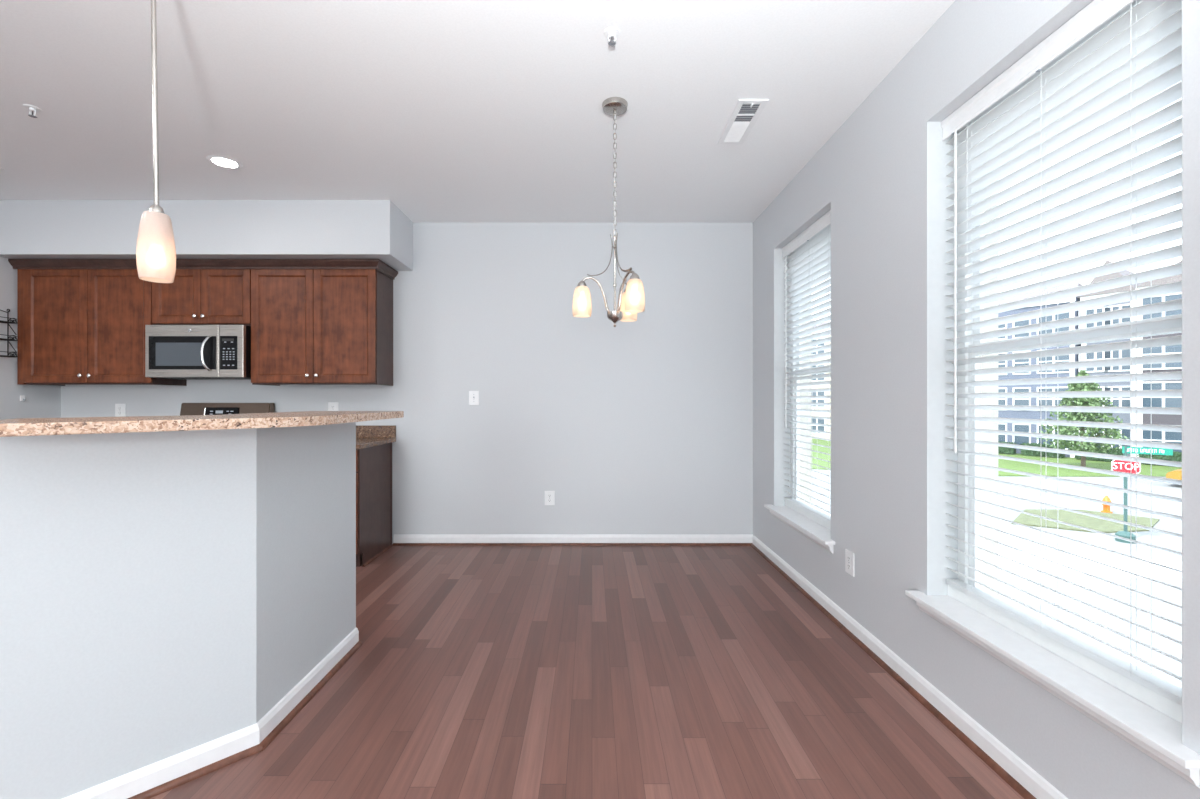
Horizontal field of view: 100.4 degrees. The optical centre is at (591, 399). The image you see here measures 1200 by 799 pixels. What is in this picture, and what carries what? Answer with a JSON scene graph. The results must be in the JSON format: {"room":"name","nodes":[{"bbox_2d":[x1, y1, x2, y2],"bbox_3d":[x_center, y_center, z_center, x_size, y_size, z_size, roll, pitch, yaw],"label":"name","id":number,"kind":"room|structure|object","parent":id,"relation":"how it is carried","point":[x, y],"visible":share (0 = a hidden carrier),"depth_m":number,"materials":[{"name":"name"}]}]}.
{"room":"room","nodes":[
{"label":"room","id":0,"kind":"room"},
{"bbox_2d":[0,256,60,419],"bbox_3d":[-4.580,-0.135,0.028,0.120,2.740,8.455,0,0,0],"label":"wall","id":1,"kind":"structure","parent":0,"point":[42,401],"depth_m":3.91,"materials":[{"name":"grey paint"}]},
{"bbox_2d":[0,309,16,356],"bbox_3d":[-4.479,-0.529,3.602,0.082,0.407,0.526,0,0,0],"label":"wall rack","id":2,"kind":"object","parent":1,"relation":"attached to","point":[7,312],"visible":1,"depth_m":3.86,"materials":[{"name":"black metal"}]},
{"bbox_2d":[0,316,16,323],"bbox_3d":[-4.476,-0.607,3.602,0.077,0.042,0.521,0,0,0],"label":"shelf","id":3,"kind":"object","parent":2,"relation":"attached to","point":[11,321],"depth_m":3.86,"materials":[{"name":"black metal"}]},
{"bbox_2d":[0,334,16,340],"bbox_3d":[-4.476,-0.474,3.602,0.077,0.042,0.521,0,0,0],"label":"shelf","id":4,"kind":"object","parent":2,"relation":"attached to","point":[8,336],"depth_m":3.86,"materials":[{"name":"black metal"}]},
{"bbox_2d":[0,351,16,356],"bbox_3d":[-4.476,-0.347,3.602,0.077,0.042,0.521,0,0,0],"label":"shelf","id":5,"kind":"object","parent":2,"relation":"attached to","point":[11,355],"depth_m":3.85,"materials":[{"name":"black metal"}]},
{"bbox_2d":[0,422,355,798],"bbox_3d":[-1.349,0.663,1.890,0.381,1.144,1.291,0,0,21],"label":"wall","id":6,"kind":"structure","parent":0,"point":[161,593],"depth_m":1.58,"materials":[{"name":"grey paint"}]},
{"bbox_2d":[0,411,403,436],"bbox_3d":[-1.280,0.074,1.861,0.700,0.032,1.476,0,0,19],"label":"countertop","id":7,"kind":"structure","parent":6,"relation":"on","point":[73,425],"depth_m":1.47,"materials":[{"name":"beige stone"}]},
{"bbox_2d":[62,628,358,798],"bbox_3d":[-1.288,1.191,1.866,0.281,0.088,1.302,0,0,21],"label":"baseboard","id":8,"kind":"structure","parent":6,"relation":"attached to","point":[125,786],"depth_m":1.68,"materials":[{"name":"white paint"}]},
{"bbox_2d":[127,641,361,798],"bbox_3d":[-1.273,1.226,1.860,0.288,0.018,1.316,0,0,21],"label":"trim","id":9,"kind":"structure","parent":6,"relation":"attached to","point":[174,783],"depth_m":1.74,"materials":[{"name":"brown wood"}]},
{"bbox_2d":[61,223,752,543],"bbox_3d":[-1.550,-0.135,4.315,6.180,2.740,0.120,0,0,0],"label":"wall","id":10,"kind":"structure","parent":0,"point":[644,425],"depth_m":4.25,"materials":[{"name":"grey paint"}]},
{"bbox_2d":[17,269,186,385],"bbox_3d":[-3.973,-0.574,4.066,1.048,0.914,0.375,0,0,0],"label":"upper cabinet","id":11,"kind":"object","parent":10,"relation":"attached to","point":[75,326],"visible":0.88,"depth_m":3.92,"materials":[{"name":"brown wood"}]},
{"bbox_2d":[115,404,125,416],"bbox_3d":[-4.010,0.097,4.250,0.086,0.122,0.009,0,0,0],"label":"wall outlet","id":12,"kind":"object","parent":10,"relation":"attached to","point":[120,409],"visible":0.91,"depth_m":4.25,"materials":[{"name":"white plastic"}]},
{"bbox_2d":[152,269,250,325],"bbox_3d":[-3.060,-0.805,4.066,0.772,0.451,0.375,0,0,0],"label":"upper cabinet","id":13,"kind":"object","parent":10,"relation":"attached to","point":[195,296],"visible":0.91,"depth_m":3.92,"materials":[{"name":"brown wood"}]},
{"bbox_2d":[145,325,250,379],"bbox_3d":[-3.059,-0.371,4.018,0.755,0.412,0.470,0,0,0],"label":"microwave","id":14,"kind":"object","parent":13,"relation":"attached to","point":[183,352],"visible":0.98,"depth_m":3.85,"materials":[{"name":"silver metal"}]},
{"bbox_2d":[251,269,392,385],"bbox_3d":[-2.181,-0.574,4.066,0.980,0.914,0.375,0,0,0],"label":"upper cabinet","id":15,"kind":"object","parent":10,"relation":"attached to","point":[309,326],"visible":0.99,"depth_m":3.92,"materials":[{"name":"brown wood"}]},
{"bbox_2d":[8,259,397,279],"bbox_3d":[-3.082,-1.053,4.060,2.867,0.068,0.386,0,0,0],"label":"crown molding","id":16,"kind":"structure","parent":15,"relation":"attached to","point":[377,264],"depth_m":3.88,"materials":[{"name":"brown wood"}]},
{"bbox_2d":[328,402,337,410],"bbox_3d":[-2.200,0.085,4.250,0.086,0.122,0.009,0,0,0],"label":"wall outlet","id":17,"kind":"object","parent":10,"relation":"attached to","point":[332,406],"visible":0.65,"depth_m":4.25,"materials":[{"name":"white plastic"}]},
{"bbox_2d":[356,425,395,437],"bbox_3d":[-2.173,0.272,4.244,1.014,0.104,0.021,0,0,0],"label":"backsplash","id":18,"kind":"structure","parent":10,"relation":"attached to","point":[362,431],"depth_m":4.23,"materials":[{"name":"brown stone"}]},
{"bbox_2d":[469,391,478,404],"bbox_3d":[-1.004,-0.013,4.246,0.086,0.122,0.018,0,0,0],"label":"light switch","id":19,"kind":"object","parent":10,"relation":"attached to","point":[473,395],"visible":1,"depth_m":4.25,"materials":[{"name":"white plastic"}]},
{"bbox_2d":[545,491,554,504],"bbox_3d":[-0.360,0.838,4.250,0.086,0.122,0.009,0,0,0],"label":"wall outlet","id":20,"kind":"object","parent":10,"relation":"attached to","point":[549,495],"visible":1,"depth_m":4.25,"materials":[{"name":"white plastic"}]},
{"bbox_2d":[393,534,752,542],"bbox_3d":[-0.157,1.191,4.247,3.054,0.088,0.014,0,0,0],"label":"baseboard","id":21,"kind":"structure","parent":10,"relation":"attached to","point":[398,538],"depth_m":4.24,"materials":[{"name":"white paint"}]},
{"bbox_2d":[393,543,752,545],"bbox_3d":[-0.157,1.226,4.231,3.054,0.018,0.018,0,0,0],"label":"trim","id":22,"kind":"structure","parent":10,"relation":"attached to","point":[394,544],"depth_m":4.22,"materials":[{"name":"brown wood"}]},
{"bbox_2d":[0,0,954,222],"bbox_3d":[-1.550,-1.580,0.028,6.180,0.150,8.695,0,0,0],"label":"ceiling","id":23,"kind":"structure","parent":0,"point":[444,111],"depth_m":2.50,"materials":[{"name":"white paint"}]},
{"bbox_2d":[23,104,41,117],"bbox_3d":[-2.886,-1.482,2.580,0.068,0.044,0.068,0,0,0],"label":"sprinkler","id":24,"kind":"object","parent":23,"relation":"attached to","point":[32,108],"visible":1,"depth_m":2.58,"materials":[{"name":"silver metal"}]},
{"bbox_2d":[136,0,175,282],"bbox_3d":[-1.357,-0.938,1.560,0.124,1.132,0.124,0,0,0],"label":"pendant lamp","id":25,"kind":"object","parent":23,"relation":"hanging from","point":[155,248],"visible":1,"depth_m":1.55,"materials":[{"name":"white glass"}]},
{"bbox_2d":[148,205,164,213],"bbox_3d":[-1.359,-0.542,1.560,0.042,0.126,0.042,0,0,0],"label":"socket","id":26,"kind":"object","parent":25,"relation":"attached to","point":[154,209],"depth_m":1.55,"materials":[{"name":"silver metal"}]},
{"bbox_2d":[0,200,412,270],"bbox_3d":[-3.022,-1.300,4.013,2.997,0.410,0.485,0,0,0],"label":"soffit","id":27,"kind":"structure","parent":23,"relation":"attached to","point":[29,229],"depth_m":3.77,"materials":[{"name":"grey paint"}]},
{"bbox_2d":[206,155,242,168],"bbox_3d":[-2.326,-1.501,3.168,0.189,0.006,0.189,0,0,0],"label":"recessed light","id":28,"kind":"object","parent":23,"relation":"in","point":[222,161],"visible":1,"depth_m":3.16,"materials":[{"name":"white plastic"}]},
{"bbox_2d":[572,97,644,326],"bbox_3d":[0.078,-0.937,2.554,0.355,1.134,0.388,0,0,0],"label":"chandelier","id":29,"kind":"object","parent":23,"relation":"hanging from","point":[631,302],"visible":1,"depth_m":2.52,"materials":[{"name":"silver metal"}]},
{"bbox_2d":[604,26,619,45],"bbox_3d":[0.082,-1.482,2.050,0.068,0.044,0.068,0,0,0],"label":"sprinkler","id":30,"kind":"object","parent":23,"relation":"attached to","point":[612,32],"visible":1,"depth_m":2.04,"materials":[{"name":"white plastic"}]},
{"bbox_2d":[717,99,768,143],"bbox_3d":[0.810,-1.496,2.718,0.150,0.018,0.430,0,0,0],"label":"ceiling vent","id":31,"kind":"object","parent":23,"relation":"in","point":[746,112],"visible":1,"depth_m":2.69,"materials":[{"name":"white plastic"}]},
{"bbox_2d":[150,546,1023,798],"bbox_3d":[-1.625,1.335,0.028,6.030,0.200,8.695,0,0,0],"label":"floor","id":32,"kind":"structure","parent":0,"point":[476,672],"depth_m":2.05,"materials":[{"name":"brown wood"}]},
{"bbox_2d":[180,403,274,415],"bbox_3d":[-3.059,0.631,3.895,0.755,1.207,0.700,0,0,0],"label":"range","id":33,"kind":"object","parent":32,"relation":"on","point":[186,408],"visible":0.08,"depth_m":4.17,"materials":[{"name":"black metal"}]},
{"bbox_2d":[356,443,392,566],"bbox_3d":[-2.177,0.797,3.901,0.998,0.876,0.635,0,0,0],"label":"base cabinet","id":34,"kind":"object","parent":32,"relation":"on","point":[373,464],"visible":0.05,"depth_m":3.85,"materials":[{"name":"brown wood"}]},
{"bbox_2d":[356,438,395,448],"bbox_3d":[-2.173,0.342,3.922,1.014,0.034,0.664,0,0,0],"label":"countertop","id":35,"kind":"structure","parent":34,"relation":"on","point":[361,443],"depth_m":3.94,"materials":[{"name":"brown stone"}]},
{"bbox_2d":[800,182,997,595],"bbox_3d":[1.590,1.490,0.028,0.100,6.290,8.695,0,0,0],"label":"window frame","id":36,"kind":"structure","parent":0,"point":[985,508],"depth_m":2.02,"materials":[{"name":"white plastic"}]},
{"bbox_2d":[753,0,1199,798],"bbox_3d":[1.455,-0.135,0.028,0.170,2.740,8.455,0,0,0],"label":"wall","id":37,"kind":"structure","parent":0,"point":[871,170],"depth_m":2.20,"materials":[{"name":"grey paint"}]},
{"bbox_2d":[764,201,834,552],"bbox_3d":[1.429,-0.132,3.316,0.231,2.016,0.999,0,0,0],"label":"window","id":38,"kind":"structure","parent":37,"relation":"in","point":[811,526],"depth_m":3.76,"materials":[{"name":"white paint"}]},
{"bbox_2d":[782,210,830,523],"bbox_3d":[1.459,-0.192,3.316,0.070,1.885,0.885,0,0,0],"label":"window blind","id":39,"kind":"object","parent":38,"relation":"attached to","point":[811,261],"visible":0.68,"depth_m":3.36,"materials":[{"name":"white paint"}]},
{"bbox_2d":[845,549,853,576],"bbox_3d":[1.365,0.865,2.650,0.009,0.122,0.086,0,0,0],"label":"wall outlet","id":40,"kind":"object","parent":37,"relation":"attached to","point":[849,556],"visible":1,"depth_m":2.65,"materials":[{"name":"white plastic"}]},
{"bbox_2d":[750,544,1035,798],"bbox_3d":[1.346,1.226,0.011,0.018,0.018,8.421,0,0,0],"label":"trim","id":41,"kind":"structure","parent":37,"relation":"attached to","point":[988,760],"depth_m":2.04,"materials":[{"name":"brown wood"}]},
{"bbox_2d":[753,536,1067,798],"bbox_3d":[1.363,1.191,0.011,0.014,0.088,8.421,0,0,0],"label":"baseboard","id":42,"kind":"structure","parent":37,"relation":"attached to","point":[1033,782],"depth_m":1.96,"materials":[{"name":"white paint"}]},
{"bbox_2d":[905,0,1199,787],"bbox_3d":[1.429,-0.132,1.603,0.231,2.016,0.991,0,0,0],"label":"window","id":43,"kind":"structure","parent":37,"relation":"in","point":[1152,723],"depth_m":1.95,"materials":[{"name":"white paint"}]},
{"bbox_2d":[941,0,1181,705],"bbox_3d":[1.459,-0.192,1.603,0.070,1.885,0.877,0,0,0],"label":"window blind","id":44,"kind":"object","parent":43,"relation":"attached to","point":[1137,56],"visible":1,"depth_m":1.50,"materials":[{"name":"white paint"}]},
{"label":"outside","id":45,"kind":"structure","parent":0,"visible":0},
{"bbox_2d":[812,469,1181,684],"bbox_3d":[50.000,4.785,45.000,180.000,0.300,210.000,0,0,0],"label":"ground","id":46,"kind":"structure","parent":45,"point":[1161,591],"depth_m":14.48,"materials":[{"name":"concrete"}]},
{"bbox_2d":[812,321,830,438],"bbox_3d":[31.704,-2.715,58.537,10.300,14.700,8.367,0,0,-32],"label":"townhouse","id":47,"kind":"structure","parent":46,"relation":"on","point":[818,407],"depth_m":57.59,"materials":[{"name":"stone"}]},
{"bbox_2d":[812,439,1181,476],"bbox_3d":[35.000,4.605,56.500,80.000,0.060,77.000,0,0,0],"label":"lawn","id":48,"kind":"structure","parent":46,"relation":"on","point":[1157,470],"depth_m":34.14,"materials":[{"name":"green plant"}]},
{"bbox_2d":[998,441,1016,453],"bbox_3d":[34.357,4.055,42.863,1.064,1.092,3.247,0,0,-32],"label":"hedge","id":49,"kind":"object","parent":48,"relation":"on","point":[1007,450],"visible":0.21,"depth_m":41.76,"materials":[{"name":"green plant"}]},
{"bbox_2d":[1019,442,1064,457],"bbox_3d":[36.105,4.051,40.074,1.067,1.086,2.794,0,0,-32],"label":"hedge","id":50,"kind":"object","parent":48,"relation":"on","point":[1023,451],"visible":0.63,"depth_m":39.95,"materials":[{"name":"green plant"}]},
{"bbox_2d":[1034,370,1128,466],"bbox_3d":[32.689,1.328,33.187,4.744,6.624,4.570,0,0,0],"label":"street tree","id":51,"kind":"object","parent":48,"relation":"on","point":[1092,447],"visible":0.62,"depth_m":32.72,"materials":[{"name":"green plant"}]},
{"bbox_2d":[1074,448,1122,461],"bbox_3d":[37.834,4.057,37.329,1.072,1.096,2.656,0,0,-32],"label":"hedge","id":52,"kind":"object","parent":48,"relation":"on","point":[1117,451],"visible":0.26,"depth_m":36.67,"materials":[{"name":"green plant"}]},
{"bbox_2d":[1137,451,1181,466],"bbox_3d":[39.749,4.055,34.273,1.080,1.074,3.252,0,0,-32],"label":"hedge","id":53,"kind":"object","parent":48,"relation":"on","point":[1177,456],"visible":0.23,"depth_m":34.26,"materials":[{"name":"green plant"}]},
{"bbox_2d":[998,282,1081,457],"bbox_3d":[40.385,-2.715,44.737,10.300,14.700,6.714,0,0,-32],"label":"building","id":54,"kind":"structure","parent":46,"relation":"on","point":[1020,427],"depth_m":41.62,"materials":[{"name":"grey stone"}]},
{"bbox_2d":[1011,509,1159,532],"bbox_3d":[18.672,4.610,18.932,5.061,0.050,3.716,0,0,-41],"label":"grass verge","id":55,"kind":"structure","parent":46,"relation":"on","point":[1098,524],"depth_m":18.95,"materials":[{"name":"green plant"}]},
{"bbox_2d":[998,550,1181,580],"bbox_3d":[20.250,4.595,12.300,20.712,0.080,1.674,0,0,14],"label":"sidewalk","id":56,"kind":"structure","parent":46,"relation":"on","point":[1143,568],"depth_m":13.72,"materials":[{"name":"white concrete"}]},
{"bbox_2d":[1101,495,1112,512],"bbox_3d":[21.106,4.285,20.486,0.400,0.700,0.370,0,0,-23],"label":"fire hydrant","id":57,"kind":"object","parent":46,"relation":"on","point":[1106,508],"visible":0.66,"depth_m":20.43,"materials":[{"name":"metal"}]},
{"bbox_2d":[1079,260,1143,456],"bbox_3d":[43.566,-3.015,40.806,10.300,15.300,3.258,0,0,-32],"label":"townhouse","id":58,"kind":"structure","parent":46,"relation":"on","point":[1104,386],"depth_m":37.85,"materials":[{"name":"grey"}]},
{"bbox_2d":[1111,460,1140,543],"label":"stop sign","id":59,"kind":"object","parent":46,"relation":"on","point":[1120,466],"depth_m":16.29,"materials":[{"name":"metal"}]},
{"bbox_2d":[1122,446,1172,455],"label":"street sign","id":60,"kind":"object","parent":46,"relation":"on","point":[1140,450],"depth_m":16.01,"materials":[{"name":"teal metal"}]},
{"bbox_2d":[1137,260,1181,456],"bbox_3d":[45.644,-3.015,35.624,10.300,15.300,7.658,0,0,-32],"label":"townhouse","id":61,"kind":"structure","parent":46,"relation":"on","point":[1157,419],"depth_m":35.21,"materials":[{"name":"beige"}]},
{"bbox_2d":[1166,469,1181,479],"bbox_3d":[32.380,3.923,25.198,1.750,1.414,4.371,0,0,-32],"label":"parked car","id":62,"kind":"object","parent":46,"relation":"on","point":[1176,474],"visible":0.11,"depth_m":26.33,"materials":[{"name":"yellow paint"}]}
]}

